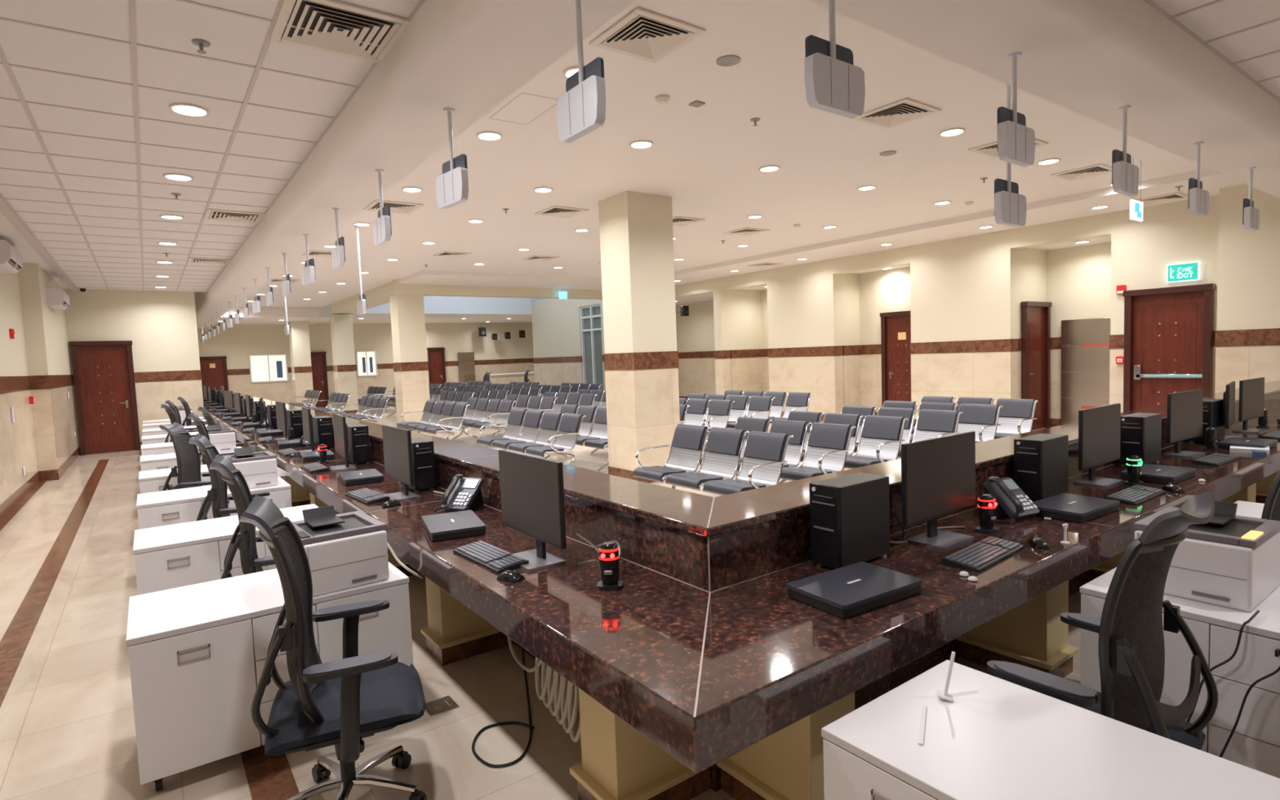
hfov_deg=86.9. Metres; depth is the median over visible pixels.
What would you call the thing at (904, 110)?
ceiling vent
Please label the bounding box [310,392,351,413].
bench
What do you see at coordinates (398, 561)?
cable
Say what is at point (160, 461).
credenza
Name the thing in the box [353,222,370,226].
recessed light
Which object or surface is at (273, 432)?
closed laptop
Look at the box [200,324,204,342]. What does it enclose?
display
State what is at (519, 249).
recessed light
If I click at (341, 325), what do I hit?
column
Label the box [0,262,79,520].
wall
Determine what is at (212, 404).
closed laptop
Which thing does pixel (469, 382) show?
bench
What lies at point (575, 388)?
bench
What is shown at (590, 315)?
window
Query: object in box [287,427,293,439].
scanner
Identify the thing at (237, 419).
closed laptop
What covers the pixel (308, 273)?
display
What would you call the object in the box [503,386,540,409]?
bench
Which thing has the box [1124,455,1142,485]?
scanner
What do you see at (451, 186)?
display
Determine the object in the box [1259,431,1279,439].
keyboard
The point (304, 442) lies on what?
desk phone
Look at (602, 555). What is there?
lamp
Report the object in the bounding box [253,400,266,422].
desktop computer
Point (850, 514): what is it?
desktop computer
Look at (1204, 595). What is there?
tray
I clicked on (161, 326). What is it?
wall
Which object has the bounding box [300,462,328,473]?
keyboard
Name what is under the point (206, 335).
display
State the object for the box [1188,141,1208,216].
display
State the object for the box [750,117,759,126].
sprinkler
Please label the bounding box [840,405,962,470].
bench
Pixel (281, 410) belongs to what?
monitor
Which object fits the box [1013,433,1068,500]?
desktop computer
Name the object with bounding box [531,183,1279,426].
wall
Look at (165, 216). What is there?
recessed light
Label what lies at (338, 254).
display
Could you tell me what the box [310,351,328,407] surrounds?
door
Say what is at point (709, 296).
ceiling
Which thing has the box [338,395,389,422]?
bench
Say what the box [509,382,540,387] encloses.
bench
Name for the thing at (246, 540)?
office chair
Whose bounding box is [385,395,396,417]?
bench
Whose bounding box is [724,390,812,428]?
bench
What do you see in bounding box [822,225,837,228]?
recessed light
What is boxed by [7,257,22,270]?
outlet
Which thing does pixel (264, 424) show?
desk phone
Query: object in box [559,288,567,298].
sign
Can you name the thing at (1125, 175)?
display
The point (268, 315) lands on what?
ceiling
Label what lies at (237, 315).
display
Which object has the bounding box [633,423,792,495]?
bench
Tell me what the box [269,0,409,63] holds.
ceiling vent
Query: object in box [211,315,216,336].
display
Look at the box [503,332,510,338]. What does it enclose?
wall speaker
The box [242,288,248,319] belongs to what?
display
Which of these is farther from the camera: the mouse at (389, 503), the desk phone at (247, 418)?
the desk phone at (247, 418)
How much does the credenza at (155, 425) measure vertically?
0.660 m
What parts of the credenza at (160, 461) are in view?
door, handle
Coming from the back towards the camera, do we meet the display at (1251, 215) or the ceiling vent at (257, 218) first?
the ceiling vent at (257, 218)
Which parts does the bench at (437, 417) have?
armrest, seat, backrest, seat, backrest, seat, backrest, armrest, rail, backrest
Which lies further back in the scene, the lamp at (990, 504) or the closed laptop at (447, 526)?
the closed laptop at (447, 526)
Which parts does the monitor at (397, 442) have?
casing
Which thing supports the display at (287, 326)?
hanging from the ceiling at (708, 157)
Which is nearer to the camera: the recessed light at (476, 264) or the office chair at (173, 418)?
the office chair at (173, 418)
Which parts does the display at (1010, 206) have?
plate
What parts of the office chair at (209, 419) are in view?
backrest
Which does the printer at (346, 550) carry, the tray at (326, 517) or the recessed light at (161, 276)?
the tray at (326, 517)
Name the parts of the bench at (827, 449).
backrest, seat, rail, backrest, rail, rail, seat, backrest, armrest, rail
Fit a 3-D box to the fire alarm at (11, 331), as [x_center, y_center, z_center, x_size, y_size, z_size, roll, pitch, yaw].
[-8.893,-0.938,9.574,0.052,0.140,0.120,-5,5,-36]
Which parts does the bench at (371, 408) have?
armrest, backrest, backrest, backrest, armrest, rail, backrest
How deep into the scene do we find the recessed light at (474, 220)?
9.89 m
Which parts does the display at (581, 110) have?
ceiling plate, plate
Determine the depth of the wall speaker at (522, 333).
32.07 m
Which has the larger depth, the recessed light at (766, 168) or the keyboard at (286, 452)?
the recessed light at (766, 168)
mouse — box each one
[265,439,275,443]
[288,452,300,457]
[382,498,400,507]
[497,569,524,582]
[1026,534,1049,549]
[1161,483,1184,492]
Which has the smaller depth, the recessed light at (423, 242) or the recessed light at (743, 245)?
the recessed light at (423, 242)
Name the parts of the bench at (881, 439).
backrest, backrest, rail, rail, seat, backrest, armrest, rail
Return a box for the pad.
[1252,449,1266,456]
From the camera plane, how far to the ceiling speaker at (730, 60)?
4.76 m
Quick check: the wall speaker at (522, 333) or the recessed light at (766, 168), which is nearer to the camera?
the recessed light at (766, 168)
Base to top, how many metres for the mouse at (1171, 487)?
0.040 m
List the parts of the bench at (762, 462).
rail, armrest, seat, rail, backrest, rail, seat, backrest, rail, rail, seat, backrest, armrest, rail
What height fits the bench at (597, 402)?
0.885 m
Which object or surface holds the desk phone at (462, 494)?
on the countertop
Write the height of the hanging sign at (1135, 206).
0.710 m
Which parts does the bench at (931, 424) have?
backrest, backrest, rail, rail, backrest, armrest, rail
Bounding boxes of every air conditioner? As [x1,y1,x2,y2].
[0,239,22,273]
[45,287,70,310]
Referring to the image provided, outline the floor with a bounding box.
[0,405,1081,799]
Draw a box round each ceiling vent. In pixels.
[186,257,231,264]
[203,208,266,223]
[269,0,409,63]
[270,278,300,283]
[302,250,331,257]
[363,199,423,213]
[433,251,472,257]
[522,255,559,261]
[534,205,589,217]
[589,6,706,62]
[672,216,705,226]
[723,226,769,235]
[747,262,782,267]
[852,97,941,128]
[968,138,1048,157]
[1049,163,1111,181]
[1136,191,1188,204]
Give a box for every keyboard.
[231,421,242,425]
[242,427,254,432]
[257,435,272,442]
[276,448,299,456]
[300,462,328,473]
[345,488,390,504]
[453,540,528,573]
[941,536,1024,573]
[1103,484,1165,506]
[1191,453,1240,466]
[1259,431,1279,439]
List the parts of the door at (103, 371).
handle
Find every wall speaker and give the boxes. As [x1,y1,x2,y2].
[478,327,486,336]
[491,333,497,339]
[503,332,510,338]
[518,330,525,337]
[676,305,688,315]
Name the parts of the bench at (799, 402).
backrest, rail, backrest, armrest, rail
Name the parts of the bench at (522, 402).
backrest, backrest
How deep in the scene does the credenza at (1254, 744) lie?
2.40 m
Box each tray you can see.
[206,424,221,431]
[231,453,265,459]
[234,446,255,457]
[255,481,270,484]
[298,516,366,536]
[302,505,345,528]
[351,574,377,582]
[1186,520,1260,537]
[1191,590,1229,601]
[1207,501,1237,524]
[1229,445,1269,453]
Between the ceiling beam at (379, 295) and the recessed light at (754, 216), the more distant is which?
the ceiling beam at (379, 295)
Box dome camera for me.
[80,288,85,292]
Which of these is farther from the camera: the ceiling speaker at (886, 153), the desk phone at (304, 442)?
the desk phone at (304, 442)
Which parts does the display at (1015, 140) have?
plate, ceiling plate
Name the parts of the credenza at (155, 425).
door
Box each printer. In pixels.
[176,405,192,422]
[198,424,235,452]
[222,446,278,488]
[291,505,389,596]
[1133,501,1279,612]
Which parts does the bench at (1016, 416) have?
seat, backrest, armrest, rail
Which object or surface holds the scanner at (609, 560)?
on the countertop
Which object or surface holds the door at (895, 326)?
in the wall at (1077, 280)
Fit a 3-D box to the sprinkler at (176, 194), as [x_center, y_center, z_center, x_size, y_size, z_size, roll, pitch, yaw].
[-4.721,-2.072,6.878,0.090,0.053,0.089,-5,5,-36]
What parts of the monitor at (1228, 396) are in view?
casing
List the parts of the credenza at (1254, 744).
door, drawer, drawer, drawer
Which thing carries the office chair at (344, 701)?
on the floor
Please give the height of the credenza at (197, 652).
0.660 m
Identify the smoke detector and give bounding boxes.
[654,94,670,104]
[793,223,800,227]
[964,200,973,205]
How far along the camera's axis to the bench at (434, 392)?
21.59 m
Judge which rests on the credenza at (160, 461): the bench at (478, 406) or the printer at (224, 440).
the printer at (224, 440)
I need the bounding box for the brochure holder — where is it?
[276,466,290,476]
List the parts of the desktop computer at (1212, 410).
panel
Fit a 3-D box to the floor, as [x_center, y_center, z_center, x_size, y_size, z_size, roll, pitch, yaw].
[-1.438,0.726,15.704,22.000,0.100,35.000,-5,5,-36]
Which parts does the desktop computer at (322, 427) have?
panel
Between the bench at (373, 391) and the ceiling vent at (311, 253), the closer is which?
the ceiling vent at (311, 253)
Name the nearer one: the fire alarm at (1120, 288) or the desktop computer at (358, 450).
the desktop computer at (358, 450)
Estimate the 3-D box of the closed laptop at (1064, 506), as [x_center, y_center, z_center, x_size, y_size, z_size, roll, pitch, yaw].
[2.244,0.557,3.509,0.419,0.050,0.279,-5,5,-33]
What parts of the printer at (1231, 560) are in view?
control panel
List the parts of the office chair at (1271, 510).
backrest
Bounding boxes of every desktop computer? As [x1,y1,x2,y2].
[215,391,220,403]
[233,395,243,412]
[241,398,253,417]
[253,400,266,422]
[266,404,277,428]
[286,408,303,437]
[311,415,333,448]
[344,423,370,464]
[400,437,435,491]
[808,472,889,568]
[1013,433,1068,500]
[1118,412,1161,465]
[1188,398,1223,442]
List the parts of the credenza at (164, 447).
door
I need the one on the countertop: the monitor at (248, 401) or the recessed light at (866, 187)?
the monitor at (248, 401)
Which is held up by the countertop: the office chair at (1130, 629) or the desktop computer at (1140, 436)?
the desktop computer at (1140, 436)
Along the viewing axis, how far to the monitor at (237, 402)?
12.53 m
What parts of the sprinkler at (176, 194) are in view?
plate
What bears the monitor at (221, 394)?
on the countertop
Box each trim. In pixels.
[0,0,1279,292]
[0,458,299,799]
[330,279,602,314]
[488,93,556,124]
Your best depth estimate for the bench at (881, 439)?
7.54 m
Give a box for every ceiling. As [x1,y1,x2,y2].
[0,0,1279,292]
[194,291,532,324]
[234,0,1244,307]
[675,235,1111,305]
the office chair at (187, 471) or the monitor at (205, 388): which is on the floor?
the office chair at (187, 471)
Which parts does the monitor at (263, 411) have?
casing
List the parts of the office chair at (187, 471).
backrest, armrest, armrest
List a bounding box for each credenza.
[125,561,413,791]
[133,503,319,595]
[136,476,292,528]
[138,464,210,493]
[139,446,241,471]
[140,442,199,455]
[141,431,199,444]
[142,416,204,423]
[142,419,207,429]
[142,424,208,435]
[821,659,1279,799]
[1080,567,1279,778]
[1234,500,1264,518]
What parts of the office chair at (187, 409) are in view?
backrest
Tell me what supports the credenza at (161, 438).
on the floor
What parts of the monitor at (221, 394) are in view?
casing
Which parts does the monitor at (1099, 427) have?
casing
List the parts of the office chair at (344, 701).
backrest, arm, arm, arm, seat, armrest, armrest, arm post, arm post, arm, arm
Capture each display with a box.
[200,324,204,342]
[204,322,207,340]
[207,319,211,338]
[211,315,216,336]
[215,311,220,333]
[221,306,226,331]
[226,302,232,327]
[234,295,239,324]
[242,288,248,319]
[252,278,261,313]
[265,267,273,306]
[281,253,290,297]
[282,277,289,334]
[301,233,315,285]
[331,207,345,269]
[354,226,366,314]
[373,168,391,246]
[435,107,468,208]
[556,0,605,143]
[804,0,865,118]
[994,84,1026,226]
[997,52,1035,167]
[1111,105,1138,196]
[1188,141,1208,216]
[1242,166,1259,231]
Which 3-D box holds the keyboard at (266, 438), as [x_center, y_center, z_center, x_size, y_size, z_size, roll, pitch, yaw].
[-4.716,0.495,8.506,0.150,0.030,0.450,-4,4,-31]
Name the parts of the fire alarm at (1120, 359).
break glass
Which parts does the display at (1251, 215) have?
plate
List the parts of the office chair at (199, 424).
backrest, armrest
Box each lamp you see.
[600,553,614,558]
[988,502,997,506]
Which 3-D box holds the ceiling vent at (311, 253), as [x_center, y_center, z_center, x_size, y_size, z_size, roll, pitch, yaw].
[-5.757,-2.655,12.292,0.600,0.017,0.600,-5,5,-36]
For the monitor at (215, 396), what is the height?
0.475 m
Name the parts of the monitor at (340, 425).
casing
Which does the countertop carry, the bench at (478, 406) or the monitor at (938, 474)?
the monitor at (938, 474)
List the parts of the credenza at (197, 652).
handle, door, drawer, drawer, drawer, door, handle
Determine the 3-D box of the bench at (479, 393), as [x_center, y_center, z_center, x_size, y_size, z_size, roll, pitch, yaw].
[-4.306,0.166,18.295,0.685,0.885,2.290,-5,5,-36]
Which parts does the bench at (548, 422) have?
armrest, seat, rail, seat, backrest, rail, seat, backrest, rail, seat, backrest, armrest, rail, backrest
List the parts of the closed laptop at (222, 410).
lid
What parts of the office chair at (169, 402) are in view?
armrest, armrest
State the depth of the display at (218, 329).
18.14 m
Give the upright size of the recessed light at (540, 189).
0.013 m
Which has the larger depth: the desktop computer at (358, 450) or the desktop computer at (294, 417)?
the desktop computer at (294, 417)
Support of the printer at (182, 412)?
on the credenza at (155, 425)
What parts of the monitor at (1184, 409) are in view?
casing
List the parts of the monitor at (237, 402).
casing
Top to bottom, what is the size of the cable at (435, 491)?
0.012 m
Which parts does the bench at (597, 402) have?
backrest, backrest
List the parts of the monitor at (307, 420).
casing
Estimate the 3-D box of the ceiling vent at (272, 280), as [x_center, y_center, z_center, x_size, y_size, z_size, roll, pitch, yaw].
[-8.351,-2.795,15.844,0.600,0.017,0.600,-5,5,-36]
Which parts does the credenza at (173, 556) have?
door, handle, drawer, drawer, door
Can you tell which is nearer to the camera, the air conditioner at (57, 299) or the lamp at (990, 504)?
the lamp at (990, 504)
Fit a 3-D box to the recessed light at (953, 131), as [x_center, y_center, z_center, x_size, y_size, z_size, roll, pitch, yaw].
[3.038,-2.604,6.576,0.236,0.013,0.236,-5,5,-36]
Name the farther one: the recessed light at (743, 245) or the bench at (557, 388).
the bench at (557, 388)
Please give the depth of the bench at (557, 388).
19.40 m
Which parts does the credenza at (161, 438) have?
door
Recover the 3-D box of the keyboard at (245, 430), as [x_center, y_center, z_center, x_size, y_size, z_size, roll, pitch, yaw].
[-5.747,0.439,9.919,0.150,0.030,0.450,-4,4,-31]
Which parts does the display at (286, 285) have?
plate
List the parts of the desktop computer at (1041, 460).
panel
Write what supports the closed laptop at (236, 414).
on the countertop
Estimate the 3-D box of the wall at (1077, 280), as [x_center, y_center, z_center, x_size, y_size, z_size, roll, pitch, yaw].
[4.488,-1.367,17.404,2.474,3.400,14.574,-5,5,-36]
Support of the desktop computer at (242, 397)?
on the countertop
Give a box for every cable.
[386,542,422,578]
[433,490,469,510]
[471,646,534,768]
[506,635,542,672]
[576,533,599,553]
[595,540,620,558]
[889,508,916,539]
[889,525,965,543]
[1186,609,1259,722]
[1219,666,1279,757]
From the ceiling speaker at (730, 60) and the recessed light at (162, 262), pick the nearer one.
the ceiling speaker at (730, 60)
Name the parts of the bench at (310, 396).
armrest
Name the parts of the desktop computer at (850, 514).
panel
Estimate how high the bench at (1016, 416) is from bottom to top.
0.885 m
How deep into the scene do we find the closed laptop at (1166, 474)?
4.19 m
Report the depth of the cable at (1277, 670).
2.32 m
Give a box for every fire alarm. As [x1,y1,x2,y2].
[8,328,15,338]
[28,395,34,404]
[1115,355,1124,364]
[1116,284,1125,294]
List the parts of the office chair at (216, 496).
backrest, armrest, armrest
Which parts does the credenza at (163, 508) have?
door, handle, drawer, door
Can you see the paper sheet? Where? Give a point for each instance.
(235, 520)
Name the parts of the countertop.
cable coil, cable coil, cable coil, cable coil, cable coil, cable coil, skirting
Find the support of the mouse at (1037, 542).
on the countertop
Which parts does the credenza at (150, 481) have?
door, handle, drawer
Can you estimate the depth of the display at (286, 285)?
9.30 m
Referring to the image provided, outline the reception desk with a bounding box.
[483,372,534,383]
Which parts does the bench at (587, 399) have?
backrest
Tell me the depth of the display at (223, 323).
16.90 m
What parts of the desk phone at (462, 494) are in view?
cord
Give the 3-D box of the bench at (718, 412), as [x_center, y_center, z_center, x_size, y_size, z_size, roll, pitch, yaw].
[0.616,0.432,11.556,0.685,0.885,2.290,-5,5,-36]
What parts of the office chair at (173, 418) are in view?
backrest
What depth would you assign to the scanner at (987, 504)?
3.18 m
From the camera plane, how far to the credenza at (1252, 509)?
3.85 m
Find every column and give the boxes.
[288,320,314,407]
[329,314,358,413]
[389,293,430,431]
[598,191,679,483]
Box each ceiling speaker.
[715,54,740,66]
[880,150,896,155]
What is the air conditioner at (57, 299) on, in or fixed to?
attached to the wall at (42, 439)
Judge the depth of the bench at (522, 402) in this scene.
14.25 m
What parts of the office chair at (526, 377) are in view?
backrest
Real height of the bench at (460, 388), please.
0.885 m
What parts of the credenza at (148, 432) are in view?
door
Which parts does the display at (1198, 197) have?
plate, ceiling plate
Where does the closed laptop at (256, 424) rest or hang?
on the countertop
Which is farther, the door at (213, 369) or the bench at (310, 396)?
the door at (213, 369)
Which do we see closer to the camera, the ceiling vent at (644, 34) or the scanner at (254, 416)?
the ceiling vent at (644, 34)
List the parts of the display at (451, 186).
ceiling plate, plate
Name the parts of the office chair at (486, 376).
backrest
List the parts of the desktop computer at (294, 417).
panel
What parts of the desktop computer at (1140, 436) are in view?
panel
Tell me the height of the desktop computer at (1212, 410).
0.347 m
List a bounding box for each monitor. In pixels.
[203,386,208,401]
[208,386,213,403]
[213,387,218,406]
[219,388,225,408]
[223,391,234,413]
[232,392,244,417]
[243,394,253,423]
[256,397,271,431]
[273,401,288,440]
[298,406,317,452]
[329,413,356,471]
[382,424,420,501]
[498,449,566,572]
[901,431,975,550]
[1074,403,1124,488]
[1162,389,1205,457]
[1219,381,1244,440]
[1232,377,1268,433]
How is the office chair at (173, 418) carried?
on the floor
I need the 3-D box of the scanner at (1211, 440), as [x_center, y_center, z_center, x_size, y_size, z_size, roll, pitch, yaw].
[4.397,0.299,5.205,0.100,0.176,0.080,-5,5,-36]
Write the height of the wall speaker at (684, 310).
0.320 m
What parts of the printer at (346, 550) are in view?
control panel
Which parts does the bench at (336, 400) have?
backrest, armrest, backrest, rail, backrest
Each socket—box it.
[22,466,26,475]
[425,695,459,716]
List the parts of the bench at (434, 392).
backrest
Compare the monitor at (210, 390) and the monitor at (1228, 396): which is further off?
the monitor at (210, 390)
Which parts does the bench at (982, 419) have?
rail, backrest, armrest, rail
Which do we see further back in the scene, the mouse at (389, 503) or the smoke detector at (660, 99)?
the smoke detector at (660, 99)
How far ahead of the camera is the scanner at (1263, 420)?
6.29 m
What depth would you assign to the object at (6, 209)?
5.09 m
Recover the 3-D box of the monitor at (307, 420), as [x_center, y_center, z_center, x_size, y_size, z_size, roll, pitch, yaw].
[-3.523,0.317,7.165,0.185,0.475,0.580,-5,5,-32]
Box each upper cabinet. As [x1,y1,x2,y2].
[457,351,475,384]
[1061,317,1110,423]
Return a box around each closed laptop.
[204,403,217,406]
[208,405,223,408]
[216,408,231,412]
[223,412,240,417]
[232,416,248,422]
[243,422,263,427]
[256,429,284,436]
[277,439,303,448]
[299,449,334,462]
[338,468,383,485]
[421,510,486,541]
[786,561,922,617]
[1032,493,1119,522]
[1120,463,1195,484]
[1217,436,1277,448]
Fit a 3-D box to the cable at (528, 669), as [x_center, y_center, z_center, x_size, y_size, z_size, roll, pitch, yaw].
[-0.586,1.055,3.253,0.125,0.268,0.998,-4,4,-20]
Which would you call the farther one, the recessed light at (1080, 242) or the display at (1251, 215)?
the recessed light at (1080, 242)
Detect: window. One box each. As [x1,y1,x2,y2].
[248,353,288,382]
[355,350,377,376]
[579,303,604,404]
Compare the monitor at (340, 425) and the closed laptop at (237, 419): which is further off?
the closed laptop at (237, 419)
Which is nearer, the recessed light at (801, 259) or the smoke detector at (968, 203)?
the smoke detector at (968, 203)
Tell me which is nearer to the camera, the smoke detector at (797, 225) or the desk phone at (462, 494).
the desk phone at (462, 494)
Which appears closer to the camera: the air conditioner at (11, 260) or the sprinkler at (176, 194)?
the sprinkler at (176, 194)
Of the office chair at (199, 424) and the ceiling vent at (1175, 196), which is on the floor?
the office chair at (199, 424)
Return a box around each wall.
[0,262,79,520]
[62,288,204,455]
[196,322,534,404]
[353,295,531,314]
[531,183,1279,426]
[675,241,1111,426]
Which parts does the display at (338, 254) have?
plate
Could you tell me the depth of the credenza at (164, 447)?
9.27 m
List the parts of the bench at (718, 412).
backrest, rail, backrest, armrest, rail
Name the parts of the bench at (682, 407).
rail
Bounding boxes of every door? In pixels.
[69,340,141,455]
[199,355,228,398]
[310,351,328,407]
[426,346,446,386]
[880,310,911,407]
[1021,301,1052,430]
[1123,283,1215,412]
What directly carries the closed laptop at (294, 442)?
on the countertop
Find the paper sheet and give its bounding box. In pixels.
[228,514,293,524]
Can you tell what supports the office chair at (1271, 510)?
on the floor
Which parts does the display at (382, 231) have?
ceiling plate, plate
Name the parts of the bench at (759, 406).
backrest, rail, backrest, armrest, rail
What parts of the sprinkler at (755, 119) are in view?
plate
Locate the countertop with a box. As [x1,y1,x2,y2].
[203,380,1279,799]
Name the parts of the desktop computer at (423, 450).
panel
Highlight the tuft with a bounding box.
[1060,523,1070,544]
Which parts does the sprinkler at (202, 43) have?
plate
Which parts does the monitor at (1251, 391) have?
casing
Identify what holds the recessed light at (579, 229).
in the ceiling at (708, 157)
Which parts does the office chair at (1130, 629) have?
armrest, armrest, seat, backrest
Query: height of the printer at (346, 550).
0.318 m
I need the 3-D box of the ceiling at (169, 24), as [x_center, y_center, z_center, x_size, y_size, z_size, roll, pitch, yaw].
[-0.334,-2.405,8.612,14.700,0.050,22.450,-5,5,-36]
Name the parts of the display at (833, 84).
plate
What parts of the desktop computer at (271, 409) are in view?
panel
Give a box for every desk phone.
[246,409,253,420]
[258,413,268,426]
[299,435,311,445]
[434,474,484,511]
[983,476,1039,523]
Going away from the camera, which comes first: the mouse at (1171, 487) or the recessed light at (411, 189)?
the mouse at (1171, 487)
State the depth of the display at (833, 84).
2.81 m
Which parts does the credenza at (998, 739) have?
handle, door, plastic strip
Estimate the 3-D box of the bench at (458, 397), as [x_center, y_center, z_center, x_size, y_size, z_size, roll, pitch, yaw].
[-5.064,0.232,17.744,0.685,0.885,2.290,-5,5,-36]
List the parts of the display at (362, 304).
plate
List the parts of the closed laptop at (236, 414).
lid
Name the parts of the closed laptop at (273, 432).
lid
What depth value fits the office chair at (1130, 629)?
1.94 m
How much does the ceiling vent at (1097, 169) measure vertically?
0.017 m
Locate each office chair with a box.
[159,422,211,490]
[160,404,195,442]
[164,400,198,432]
[177,396,207,426]
[187,412,234,464]
[188,433,270,520]
[197,405,243,446]
[208,454,275,579]
[240,494,426,799]
[483,371,491,382]
[524,369,530,382]
[986,491,1217,750]
[1261,470,1279,520]
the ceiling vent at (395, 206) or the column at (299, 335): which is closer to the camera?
the ceiling vent at (395, 206)
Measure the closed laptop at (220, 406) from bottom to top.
0.050 m
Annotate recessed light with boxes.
[155,261,173,263]
[155,275,169,277]
[157,241,177,244]
[159,214,184,219]
[163,173,193,181]
[168,102,209,116]
[322,244,335,247]
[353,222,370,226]
[386,258,399,260]
[401,186,422,192]
[421,241,435,244]
[467,218,484,222]
[473,262,484,265]
[475,131,502,141]
[517,248,530,250]
[533,186,552,192]
[563,66,584,78]
[574,228,589,231]
[629,140,653,148]
[737,244,748,246]
[746,214,762,218]
[759,164,780,172]
[796,257,807,260]
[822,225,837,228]
[857,185,876,191]
[880,243,893,245]
[933,200,951,204]
[938,127,965,137]
[977,225,994,228]
[1036,158,1060,164]
[1074,240,1090,243]
[1090,204,1109,208]
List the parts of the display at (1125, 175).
plate, ceiling plate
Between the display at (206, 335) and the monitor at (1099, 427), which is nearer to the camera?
the monitor at (1099, 427)
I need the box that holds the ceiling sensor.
[688,100,705,107]
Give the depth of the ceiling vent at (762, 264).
15.43 m
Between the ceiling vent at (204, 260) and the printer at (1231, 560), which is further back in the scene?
the ceiling vent at (204, 260)
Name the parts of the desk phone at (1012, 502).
cord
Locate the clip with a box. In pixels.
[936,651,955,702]
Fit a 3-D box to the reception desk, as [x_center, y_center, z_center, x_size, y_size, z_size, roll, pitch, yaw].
[-5.642,-0.703,30.778,2.800,1.050,0.700,-5,5,-36]
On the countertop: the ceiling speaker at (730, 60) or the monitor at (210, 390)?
the monitor at (210, 390)
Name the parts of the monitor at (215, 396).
casing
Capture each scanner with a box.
[252,413,257,422]
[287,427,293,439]
[317,444,328,463]
[596,542,623,591]
[974,493,999,534]
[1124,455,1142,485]
[1202,426,1217,451]
[1256,408,1269,428]
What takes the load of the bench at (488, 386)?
on the floor
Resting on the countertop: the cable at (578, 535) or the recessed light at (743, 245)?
the cable at (578, 535)
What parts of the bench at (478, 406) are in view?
backrest, rail, backrest, rail, backrest, armrest, rail, backrest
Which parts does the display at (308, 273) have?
plate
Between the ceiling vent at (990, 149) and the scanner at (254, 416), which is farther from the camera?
the scanner at (254, 416)
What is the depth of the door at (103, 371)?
14.45 m
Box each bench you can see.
[288,389,321,408]
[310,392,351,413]
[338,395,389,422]
[357,386,386,412]
[383,386,395,408]
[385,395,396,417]
[398,400,469,439]
[428,383,441,387]
[429,386,456,400]
[430,390,475,404]
[443,382,467,391]
[450,396,515,447]
[455,384,485,391]
[466,380,491,385]
[471,388,509,411]
[476,408,586,461]
[483,382,513,389]
[484,394,557,436]
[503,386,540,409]
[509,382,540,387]
[533,384,572,396]
[536,404,608,471]
[543,391,597,435]
[560,382,600,393]
[566,389,606,415]
[590,404,689,454]
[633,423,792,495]
[679,397,734,453]
[686,393,775,428]
[699,417,855,480]
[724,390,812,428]
[767,410,908,484]
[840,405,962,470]
[882,400,1002,459]
[911,395,1038,439]
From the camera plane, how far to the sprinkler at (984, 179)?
8.50 m
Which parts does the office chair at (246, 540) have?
backrest, armrest, armrest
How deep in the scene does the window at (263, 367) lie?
26.27 m
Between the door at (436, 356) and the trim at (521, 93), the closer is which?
the trim at (521, 93)
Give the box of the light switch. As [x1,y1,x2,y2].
[10,406,14,422]
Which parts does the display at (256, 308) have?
plate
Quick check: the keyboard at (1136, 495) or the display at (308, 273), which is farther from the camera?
the display at (308, 273)
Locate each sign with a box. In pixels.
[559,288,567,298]
[1129,155,1142,221]
[1166,261,1199,282]
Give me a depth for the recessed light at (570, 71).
4.84 m
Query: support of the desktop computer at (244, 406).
on the countertop
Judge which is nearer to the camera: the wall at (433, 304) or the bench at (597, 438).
the bench at (597, 438)
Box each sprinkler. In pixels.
[171,192,181,199]
[191,38,210,53]
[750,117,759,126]
[980,177,987,182]
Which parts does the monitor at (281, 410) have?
casing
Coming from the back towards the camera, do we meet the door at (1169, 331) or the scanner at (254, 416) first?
the scanner at (254, 416)
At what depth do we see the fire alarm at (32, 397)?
10.50 m
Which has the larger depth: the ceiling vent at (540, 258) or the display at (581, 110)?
the ceiling vent at (540, 258)
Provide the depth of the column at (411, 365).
16.79 m
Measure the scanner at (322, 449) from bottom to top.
0.176 m
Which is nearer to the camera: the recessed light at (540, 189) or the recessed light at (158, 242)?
the recessed light at (540, 189)
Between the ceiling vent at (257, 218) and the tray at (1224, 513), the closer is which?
the tray at (1224, 513)
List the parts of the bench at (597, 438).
backrest, seat, rail, backrest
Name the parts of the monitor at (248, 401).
casing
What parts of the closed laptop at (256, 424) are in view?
lid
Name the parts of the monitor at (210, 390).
casing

